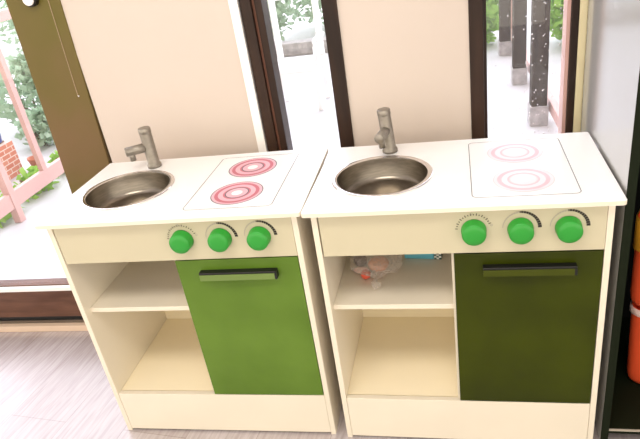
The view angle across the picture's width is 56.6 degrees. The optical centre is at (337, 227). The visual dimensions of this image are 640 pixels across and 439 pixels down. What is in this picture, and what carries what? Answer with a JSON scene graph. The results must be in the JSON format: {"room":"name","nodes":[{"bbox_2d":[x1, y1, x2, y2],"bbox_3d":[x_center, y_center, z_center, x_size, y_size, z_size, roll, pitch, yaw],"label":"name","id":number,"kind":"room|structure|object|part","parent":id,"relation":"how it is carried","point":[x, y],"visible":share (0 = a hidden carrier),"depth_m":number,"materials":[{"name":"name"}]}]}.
{"room":"children's room","nodes":[
{"label":"children's room","id":0,"kind":"room"},
{"bbox_2d":[0,331,639,438],"bbox_3d":[-0.830,1.416,0.085,8.000,0.050,4.470,-3,28,11],"label":"floor","id":1,"kind":"structure","parent":0,"point":[54,384],"depth_m":1.74,"materials":[{"name":"laminate"}]},
{"bbox_2d":[34,126,341,433],"bbox_3d":[-0.309,0.133,1.507,0.600,0.742,0.361,-3,28,11],"label":"play kitchen","id":2,"kind":"object","parent":1,"relation":"on","point":[195,283],"visible":0.99,"depth_m":1.40,"materials":[{"name":"beige laminate"}]},
{"bbox_3d":[-0.575,0.193,1.592,0.012,0.626,0.325,-3,28,11],"label":"panel","id":3,"kind":"part","parent":2,"relation":"part of","materials":[{"name":"beige wood"}]},
{"bbox_2d":[80,170,174,210],"bbox_3d":[-0.493,-0.067,1.417,0.219,0.058,0.219,-3,28,11],"label":"sink","id":4,"kind":"object","parent":2,"relation":"in","point":[128,190],"depth_m":1.47,"materials":[{"name":"metal"}]},
{"bbox_2d":[90,260,188,311],"bbox_3d":[-0.448,0.124,1.542,0.262,0.012,0.298,-3,28,11],"label":"shelf","id":5,"kind":"object","parent":2,"relation":"attached to","point":[143,285],"depth_m":1.48,"materials":[{"name":"beige wood"}]},
{"bbox_2d":[124,126,161,168],"bbox_3d":[-0.497,-0.196,1.495,0.074,0.104,0.058,-3,28,11],"label":"tap","id":6,"kind":"object","parent":2,"relation":"on","point":[147,146],"depth_m":1.49,"materials":[{"name":"grey metal"}]},
{"bbox_3d":[-0.275,0.345,1.633,0.547,0.012,0.303,-3,28,11],"label":"panel","id":7,"kind":"part","parent":2,"relation":"part of","materials":[{"name":"beige laminate"}]},
{"bbox_3d":[-0.356,0.025,1.282,0.543,0.100,0.013,-3,28,11],"label":"control panel","id":8,"kind":"part","parent":2,"relation":"part of","materials":[{"name":"beige laminate"}]},
{"bbox_3d":[-0.278,0.102,1.677,0.547,0.622,0.005,-3,28,11],"label":"panel","id":9,"kind":"part","parent":2,"relation":"part of","materials":[{"name":"beige laminate"}]},
{"bbox_2d":[34,148,328,229],"bbox_3d":[-0.343,-0.097,1.389,0.600,0.010,0.355,-3,28,11],"label":"countertop","id":10,"kind":"structure","parent":2,"relation":"on","point":[189,173],"depth_m":1.32,"materials":[{"name":"white wood"}]},
{"bbox_3d":[-0.334,0.032,1.260,0.048,0.048,0.024,-3,28,11],"label":"knob","id":11,"kind":"part","parent":2,"relation":"part of","materials":[{"name":"green plastic"}]},
{"bbox_3d":[-0.249,0.028,1.244,0.048,0.048,0.024,-3,28,11],"label":"knob","id":12,"kind":"part","parent":2,"relation":"part of","materials":[{"name":"green plastic"}]},
{"bbox_2d":[210,182,262,204],"bbox_3d":[-0.222,-0.076,1.303,0.117,0.001,0.117,-3,28,11],"label":"print","id":13,"kind":"object","parent":2,"relation":"on","point":[223,195],"depth_m":1.30},
{"bbox_3d":[-0.214,0.102,1.283,0.176,0.020,0.016,-3,28,11],"label":"handle","id":14,"kind":"part","parent":2,"relation":"part of","materials":[{"name":"black plastic"}]},
{"bbox_3d":[-0.196,0.237,1.371,0.278,0.391,0.010,-3,28,11],"label":"door","id":15,"kind":"part","parent":2,"relation":"part of","materials":[{"name":"green wood"}]},
{"bbox_2d":[229,158,276,176],"bbox_3d":[-0.205,-0.145,1.429,0.117,0.001,0.117,-3,28,11],"label":"print","id":16,"kind":"object","parent":2,"relation":"on","point":[240,169],"depth_m":1.43},
{"bbox_3d":[-0.164,0.025,1.228,0.048,0.048,0.024,-3,28,11],"label":"knob","id":17,"kind":"part","parent":2,"relation":"part of","materials":[{"name":"green plastic"}]},
{"bbox_3d":[-0.027,0.168,1.486,0.012,0.626,0.325,-3,28,11],"label":"panel","id":18,"kind":"part","parent":2,"relation":"part of","materials":[{"name":"beige wood"}]},
{"bbox_2d":[301,107,626,438],"bbox_3d":[0.282,0.112,1.381,0.600,0.742,0.361,-2,28,12],"label":"play kitchen","id":19,"kind":"object","parent":1,"relation":"on","point":[499,336],"visible":1,"depth_m":1.27,"materials":[{"name":"beige laminate"}]},
{"bbox_3d":[0.017,0.170,1.471,0.012,0.626,0.325,-2,28,12],"label":"panel","id":20,"kind":"part","parent":19,"relation":"part of","materials":[{"name":"beige wood"}]},
{"bbox_2d":[350,255,400,289],"bbox_3d":[0.083,0.079,1.399,0.128,0.061,0.138,18,38,40],"label":"plastic bag","id":21,"kind":"object","parent":19,"relation":"on","point":[397,255],"visible":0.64,"depth_m":1.37,"materials":[{"name":"clear plastic"}]},
{"bbox_2d":[353,256,366,266],"bbox_3d":[0.055,0.080,1.434,0.033,0.031,0.033,-3,28,11],"label":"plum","id":22,"kind":"object","parent":21,"relation":"in","point":[364,259],"visible":0.68,"depth_m":1.42,"materials":[{"name":"plastic"}]},
{"bbox_2d":[354,266,368,272],"bbox_3d":[0.056,0.101,1.409,0.037,0.016,0.016,-3,28,11],"label":"sausage","id":23,"kind":"object","parent":21,"relation":"in","point":[361,268],"visible":0.77,"depth_m":1.40,"materials":[{"name":"plastic"}]},
{"bbox_2d":[361,269,370,278],"bbox_3d":[0.065,0.110,1.384,0.024,0.022,0.024,-3,28,11],"label":"tomato","id":24,"kind":"object","parent":21,"relation":"in","point":[364,272],"visible":0.98,"depth_m":1.38,"materials":[{"name":"red plastic"}]},
{"bbox_2d":[368,256,388,271],"bbox_3d":[0.097,0.087,1.411,0.050,0.030,0.054,-3,28,11],"label":"steak","id":25,"kind":"object","parent":21,"relation":"in","point":[383,260],"visible":0.93,"depth_m":1.40,"materials":[{"name":"plastic"}]},
{"bbox_2d":[332,155,432,197],"bbox_3d":[0.099,-0.089,1.294,0.219,0.058,0.219,-3,28,11],"label":"sink","id":26,"kind":"object","parent":19,"relation":"in","point":[369,176],"depth_m":1.35,"materials":[{"name":"metal"}]},
{"bbox_2d":[374,107,397,153],"bbox_3d":[0.109,-0.214,1.361,0.046,0.106,0.078,-3,28,11],"label":"tap","id":27,"kind":"object","parent":19,"relation":"on","point":[385,138],"depth_m":1.36,"materials":[{"name":"grey metal"}]},
{"bbox_2d":[334,253,453,308],"bbox_3d":[0.144,0.101,1.419,0.262,0.012,0.298,-2,28,12],"label":"shelf","id":28,"kind":"object","parent":19,"relation":"attached to","point":[417,283],"depth_m":1.35,"materials":[{"name":"beige wood"}]},
{"bbox_3d":[0.316,0.324,1.508,0.547,0.012,0.303,-2,28,12],"label":"panel","id":29,"kind":"part","parent":19,"relation":"part of","materials":[{"name":"beige laminate"}]},
{"bbox_3d":[0.316,0.081,1.550,0.547,0.622,0.005,-2,28,12],"label":"panel","id":30,"kind":"part","parent":19,"relation":"part of","materials":[{"name":"beige laminate"}]},
{"bbox_2d":[404,254,442,258],"bbox_3d":[0.212,0.054,1.454,0.090,0.020,0.060,1,29,17],"label":"toy box","id":31,"kind":"object","parent":19,"relation":"on","point":[414,256],"visible":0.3,"depth_m":1.43,"materials":[{"name":"blue paper"}]},
{"bbox_3d":[0.232,0.004,1.157,0.543,0.100,0.013,-2,28,12],"label":"control panel","id":32,"kind":"part","parent":19,"relation":"part of","materials":[{"name":"beige laminate"}]},
{"bbox_2d":[301,132,626,217],"bbox_3d":[0.248,-0.118,1.263,0.600,0.010,0.355,-2,28,12],"label":"countertop","id":33,"kind":"structure","parent":19,"relation":"on","point":[448,189],"depth_m":1.19,"materials":[{"name":"white wood"}]},
{"bbox_3d":[0.260,0.011,1.134,0.048,0.048,0.024,-2,28,12],"label":"knob","id":34,"kind":"part","parent":19,"relation":"part of","materials":[{"name":"green plastic"}]},
{"bbox_2d":[487,142,542,162],"bbox_3d":[0.388,-0.165,1.300,0.117,0.001,0.117,-2,28,12],"label":"print","id":35,"kind":"object","parent":19,"relation":"on","point":[528,151],"depth_m":1.30},
{"bbox_3d":[0.345,0.008,1.116,0.048,0.048,0.024,-2,28,12],"label":"knob","id":36,"kind":"part","parent":19,"relation":"part of","materials":[{"name":"green plastic"}]},
{"bbox_2d":[493,167,554,191],"bbox_3d":[0.368,-0.096,1.176,0.117,0.001,0.117,-2,28,12],"label":"print","id":37,"kind":"object","parent":19,"relation":"on","point":[540,179],"depth_m":1.17},
{"bbox_3d":[0.392,0.218,1.244,0.278,0.391,0.010,-2,28,12],"label":"door","id":38,"kind":"part","parent":19,"relation":"part of","materials":[{"name":"green wood"}]},
{"bbox_3d":[0.373,0.083,1.156,0.176,0.020,0.016,-2,28,12],"label":"handle","id":39,"kind":"part","parent":19,"relation":"part of","materials":[{"name":"black plastic"}]},
{"bbox_3d":[0.429,0.005,1.098,0.048,0.048,0.024,-2,28,12],"label":"knob","id":40,"kind":"part","parent":19,"relation":"part of","materials":[{"name":"green plastic"}]},
{"bbox_3d":[0.564,0.150,1.356,0.012,0.626,0.325,-2,28,12],"label":"panel","id":41,"kind":"part","parent":19,"relation":"part of","materials":[{"name":"beige wood"}]},
{"bbox_2d":[581,0,639,438],"bbox_3d":[0.930,-0.278,1.119,0.796,1.500,0.430,-2,28,12],"label":"shelving unit","id":42,"kind":"object","parent":1,"relation":"on","point":[611,87],"visible":0.65,"depth_m":1.19,"materials":[{"name":"grey laminate"}]},
{"bbox_3d":[1.022,0.350,1.445,0.763,0.016,0.411,-2,28,12],"label":"shelf","id":43,"kind":"part","parent":42,"relation":"part of","materials":[{"name":"black metal"}]},
{"bbox_3d":[0.963,-0.386,1.293,0.763,1.480,0.015,-2,28,12],"label":"panel","id":44,"kind":"part","parent":42,"relation":"part of","materials":[{"name":"black paint"}]},
{"bbox_2d":[627,299,639,383],"bbox_3d":[0.768,0.266,1.411,0.138,0.227,0.138,13,35,35],"label":"bucket","id":45,"kind":"object","parent":42,"relation":"on","point":[633,360],"visible":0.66,"depth_m":1.40,"materials":[{"name":"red plastic"}]},
{"bbox_2d":[630,209,639,305],"bbox_3d":[0.730,0.067,1.307,0.138,0.227,0.138,13,35,35],"label":"bucket","id":46,"kind":"object","parent":45,"relation":"on","point":[635,279],"visible":1,"depth_m":1.30,"materials":[{"name":"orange plastic"}]},
{"bbox_2d":[61,0,588,162],"bbox_3d":[-0.663,-0.771,1.473,8.000,2.450,0.140,-3,28,11],"label":"wall","id":47,"kind":"structure","parent":0,"point":[173,68],"depth_m":1.52,"materials":[{"name":"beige paint"}]},
{"bbox_2d":[0,322,87,331],"bbox_3d":[-2.507,0.414,2.363,3.940,0.024,0.032,-3,28,11],"label":"trim","id":48,"kind":"structure","parent":47,"relation":"attached to","point":[24,327],"depth_m":2.06,"materials":[{"name":"beige wood"}]},
{"bbox_2d":[0,0,112,323],"bbox_3d":[-2.305,-0.567,1.795,3.319,2.180,0.076,-3,28,11],"label":"door","id":49,"kind":"structure","parent":47,"relation":"in","point":[41,26],"depth_m":1.66,"materials":[{"name":"clear glass"},{"name":"dark brown wood"}]},
{"bbox_3d":[-2.260,0.314,2.291,3.140,0.156,0.050,-3,28,11],"label":"rail","id":50,"kind":"part","parent":49,"relation":"part of","materials":[{"name":"brown wood"}]},
{"bbox_2d":[228,0,267,151],"bbox_3d":[-0.264,-0.655,1.412,0.023,2.200,0.062,-3,28,11],"label":"trim","id":51,"kind":"structure","parent":47,"relation":"attached to","point":[234,6],"depth_m":1.52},
{"bbox_2d":[239,0,354,151],"bbox_3d":[-0.161,-0.849,1.297,0.238,1.780,0.066,-3,28,11],"label":"window","id":52,"kind":"structure","parent":47,"relation":"in","point":[255,14],"depth_m":1.51,"materials":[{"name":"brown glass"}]},
{"bbox_2d":[468,0,579,138],"bbox_3d":[0.376,-0.874,1.193,0.245,1.780,0.066,-3,28,11],"label":"window","id":53,"kind":"structure","parent":47,"relation":"in","point":[476,8],"depth_m":1.42,"materials":[{"name":"glass"},{"name":"dark brown wood"}]},
{"bbox_2d":[573,0,588,132],"bbox_3d":[0.535,-0.706,1.284,0.019,2.200,0.104,-3,28,11],"label":"trim","id":54,"kind":"structure","parent":47,"relation":"attached to","point":[583,13],"depth_m":1.40,"materials":[{"name":"beige wood"}]},
{"label":"outside","id":55,"kind":"structure","parent":0,"visible":0},
{"bbox_2d":[0,0,561,279],"bbox_3d":[0.766,-3.838,9.617,28.000,0.050,17.530,-3,28,11],"label":"ground","id":56,"kind":"structure","parent":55,"point":[26,252],"depth_m":3.70,"materials":[{"name":"tile"}]},
{"bbox_2d":[0,140,21,179],"bbox_3d":[-2.277,-0.180,3.274,0.400,0.220,1.100,-3,28,11],"label":"brick planter","id":57,"kind":"object","parent":56,"relation":"on","point":[9,157],"visible":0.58,"depth_m":3.65,"materials":[{"name":"red brick"}]},
{"bbox_2d":[0,0,22,51],"bbox_3d":[-4.573,-3.051,8.584,1.053,1.000,1.075,-3,28,11],"label":"shrub","id":58,"kind":"object","parent":56,"relation":"on","point":[10,22],"visible":0.09,"depth_m":8.50,"materials":[{"name":"green plant"}]},
{"bbox_2d":[0,190,24,227],"bbox_3d":[-1.766,-0.096,3.057,0.208,0.201,0.348,-3,28,11],"label":"shrub","id":59,"kind":"object","parent":56,"relation":"on","point":[8,215],"visible":0.16,"depth_m":3.03,"materials":[{"name":"green plant"}]},
{"bbox_2d":[0,53,40,123],"bbox_3d":[-2.378,-1.048,4.540,0.684,0.632,0.669,-3,28,11],"label":"shrub","id":60,"kind":"object","parent":56,"relation":"on","point":[18,66],"visible":0.32,"depth_m":4.41,"materials":[{"name":"green plant"}]},
{"bbox_2d":[0,8,63,222],"bbox_3d":[-1.596,-0.778,3.405,0.060,0.970,2.500,-3,28,11],"label":"terrace railing","id":61,"kind":"object","parent":56,"relation":"on","point":[12,198],"visible":0.22,"depth_m":3.05,"materials":[{"name":"pale pink painted wood"}]},
{"bbox_3d":[-1.656,-1.181,3.192,0.060,0.050,2.500,-3,28,11],"label":"rail","id":62,"kind":"part","parent":61,"relation":"part of","materials":[{"name":"pink metal"}]},
{"bbox_3d":[-1.693,-0.457,2.826,0.040,0.970,0.040,-3,28,11],"label":"post","id":63,"kind":"part","parent":61,"relation":"part of","materials":[{"name":"pink wood"}]},
{"bbox_3d":[-1.549,-0.459,3.575,0.030,0.080,2.500,-3,28,11],"label":"rail","id":64,"kind":"part","parent":61,"relation":"part of","materials":[{"name":"pink wood"}]},
{"bbox_2d":[27,156,37,168],"bbox_3d":[-1.917,-0.411,3.767,0.084,0.075,0.084,-3,28,11],"label":"flower pot","id":65,"kind":"object","parent":56,"relation":"on","point":[31,160],"visible":0.3,"depth_m":3.73,"materials":[{"name":"ceramic"}]},
{"bbox_2d":[13,105,54,146],"bbox_3d":[-2.083,-0.713,4.164,0.382,0.315,0.393,-3,28,11],"label":"shrub","id":66,"kind":"object","parent":56,"relation":"on","point":[37,119],"visible":0.41,"depth_m":4.09,"materials":[{"name":"green plant"}]},
{"bbox_3d":[-2.127,-0.639,4.145,0.101,0.189,0.159,4,30,22],"label":"stem","id":67,"kind":"part","parent":66,"relation":"part of","materials":[{"name":"green plant"}]},
{"bbox_2d":[13,163,58,201],"bbox_3d":[-1.724,-0.259,3.369,0.208,0.184,0.334,-3,28,11],"label":"shrub","id":68,"kind":"object","parent":56,"relation":"on","point":[32,170],"visible":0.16,"depth_m":3.35,"materials":[{"name":"green plant"}]},
{"bbox_2d":[47,150,64,172],"bbox_3d":[-1.678,-0.430,3.682,0.216,0.173,0.340,-3,28,11],"label":"shrub","id":69,"kind":"object","parent":56,"relation":"on","point":[52,156],"visible":0.04,"depth_m":3.61,"materials":[{"name":"green plant"}]},
{"bbox_2d":[267,0,294,40],"bbox_3d":[-0.970,-2.429,6.390,1.002,0.996,0.918,-3,28,11],"label":"shrub","id":70,"kind":"object","parent":56,"relation":"on","point":[280,7],"visible":0.07,"depth_m":6.37,"materials":[{"name":"green plant"}]},
{"bbox_2d":[268,0,330,110],"bbox_3d":[-0.296,-1.212,4.073,0.393,0.773,0.353,-3,28,11],"label":"garden chair","id":71,"kind":"object","parent":56,"relation":"on","point":[301,72],"visible":0.71,"depth_m":4.05,"materials":[{"name":"white plastic"}]},
{"bbox_3d":[-0.392,-1.064,4.341,0.032,0.290,0.029,-3,28,11],"label":"leg","id":72,"kind":"part","parent":71,"relation":"part of","materials":[{"name":"white plastic"}]},
{"bbox_3d":[-0.290,-1.422,4.134,0.346,0.462,0.029,-3,28,11],"label":"backrest","id":73,"kind":"part","parent":71,"relation":"part of","materials":[{"name":"white plastic"}]},
{"bbox_3d":[-0.281,-1.131,4.115,0.367,0.034,0.353,-3,28,11],"label":"seat","id":74,"kind":"part","parent":71,"relation":"part of","materials":[{"name":"white plastic"}]},
{"bbox_3d":[-0.125,-1.220,4.030,0.040,0.176,0.327,-3,28,11],"label":"armrest","id":75,"kind":"part","parent":71,"relation":"part of","materials":[{"name":"white plastic"}]},
{"bbox_3d":[-0.131,-0.937,4.027,0.032,0.290,0.029,-3,28,11],"label":"leg","id":76,"kind":"part","parent":71,"relation":"part of","materials":[{"name":"white plastic"}]},
{"bbox_3d":[-0.088,-1.078,4.283,0.032,0.290,0.029,-3,28,11],"label":"leg","id":77,"kind":"part","parent":71,"relation":"part of","materials":[{"name":"white plastic"}]},
{"bbox_2d":[274,37,327,55],"bbox_3d":[-0.469,-1.781,5.897,1.800,0.120,0.160,-3,28,11],"label":"kerb","id":78,"kind":"object","parent":56,"relation":"on","point":[303,46],"visible":0.11,"depth_m":5.81,"materials":[{"name":"grey concrete"}]},
{"bbox_2d":[284,0,323,24],"bbox_3d":[-0.133,-2.926,6.889,1.337,1.259,1.153,-3,28,11],"label":"shrub","id":79,"kind":"object","parent":56,"relation":"on","point":[308,13],"visible":0.25,"depth_m":6.88,"materials":[{"name":"green plant"}]},
{"bbox_2d":[486,0,498,42],"bbox_3d":[1.177,-1.873,5.184,0.653,0.633,0.653,-3,28,11],"label":"shrub","id":80,"kind":"object","parent":56,"relation":"on","point":[492,9],"visible":0.19,"depth_m":5.06,"materials":[{"name":"green plant"}]},
{"bbox_2d":[498,0,511,55],"bbox_3d":[1.201,-2.407,4.265,0.100,2.300,0.100,-3,28,11],"label":"post","id":81,"kind":"object","parent":56,"relation":"on","point":[504,42],"visible":1,"depth_m":4.67,"materials":[{"name":"grey wood"}]},
{"bbox_2d":[510,0,526,84],"bbox_3d":[1.087,-1.995,3.519,0.100,2.300,0.100,-3,28,11],"label":"post","id":82,"kind":"object","parent":56,"relation":"on","point":[519,7],"visible":1,"depth_m":3.89,"materials":[{"name":"grey wood"}]},
{"bbox_2d":[498,0,558,126],"bbox_3d":[1.363,-1.758,4.448,0.060,0.950,3.900,-3,28,11],"label":"veranda railing","id":83,"kind":"object","parent":56,"relation":"on","point":[553,105],"visible":0.03,"depth_m":3.27,"materials":[{"name":"dark weathered wood"},{"name":"grey concrete"}]},
{"bbox_2d":[527,0,550,125],"bbox_3d":[0.970,-1.592,2.791,0.100,2.300,0.100,-3,28,11],"label":"post","id":84,"kind":"object","parent":56,"relation":"on","point":[540,13],"visible":0.98,"depth_m":3.13,"materials":[{"name":"grey stone"}]},
{"bbox_2d":[550,0,563,39],"bbox_3d":[1.976,-1.838,4.707,0.754,0.841,0.796,-3,28,11],"label":"shrub","id":85,"kind":"object","parent":56,"relation":"on","point":[556,18],"visible":0.18,"depth_m":4.70,"materials":[{"name":"green plant"}]}
]}

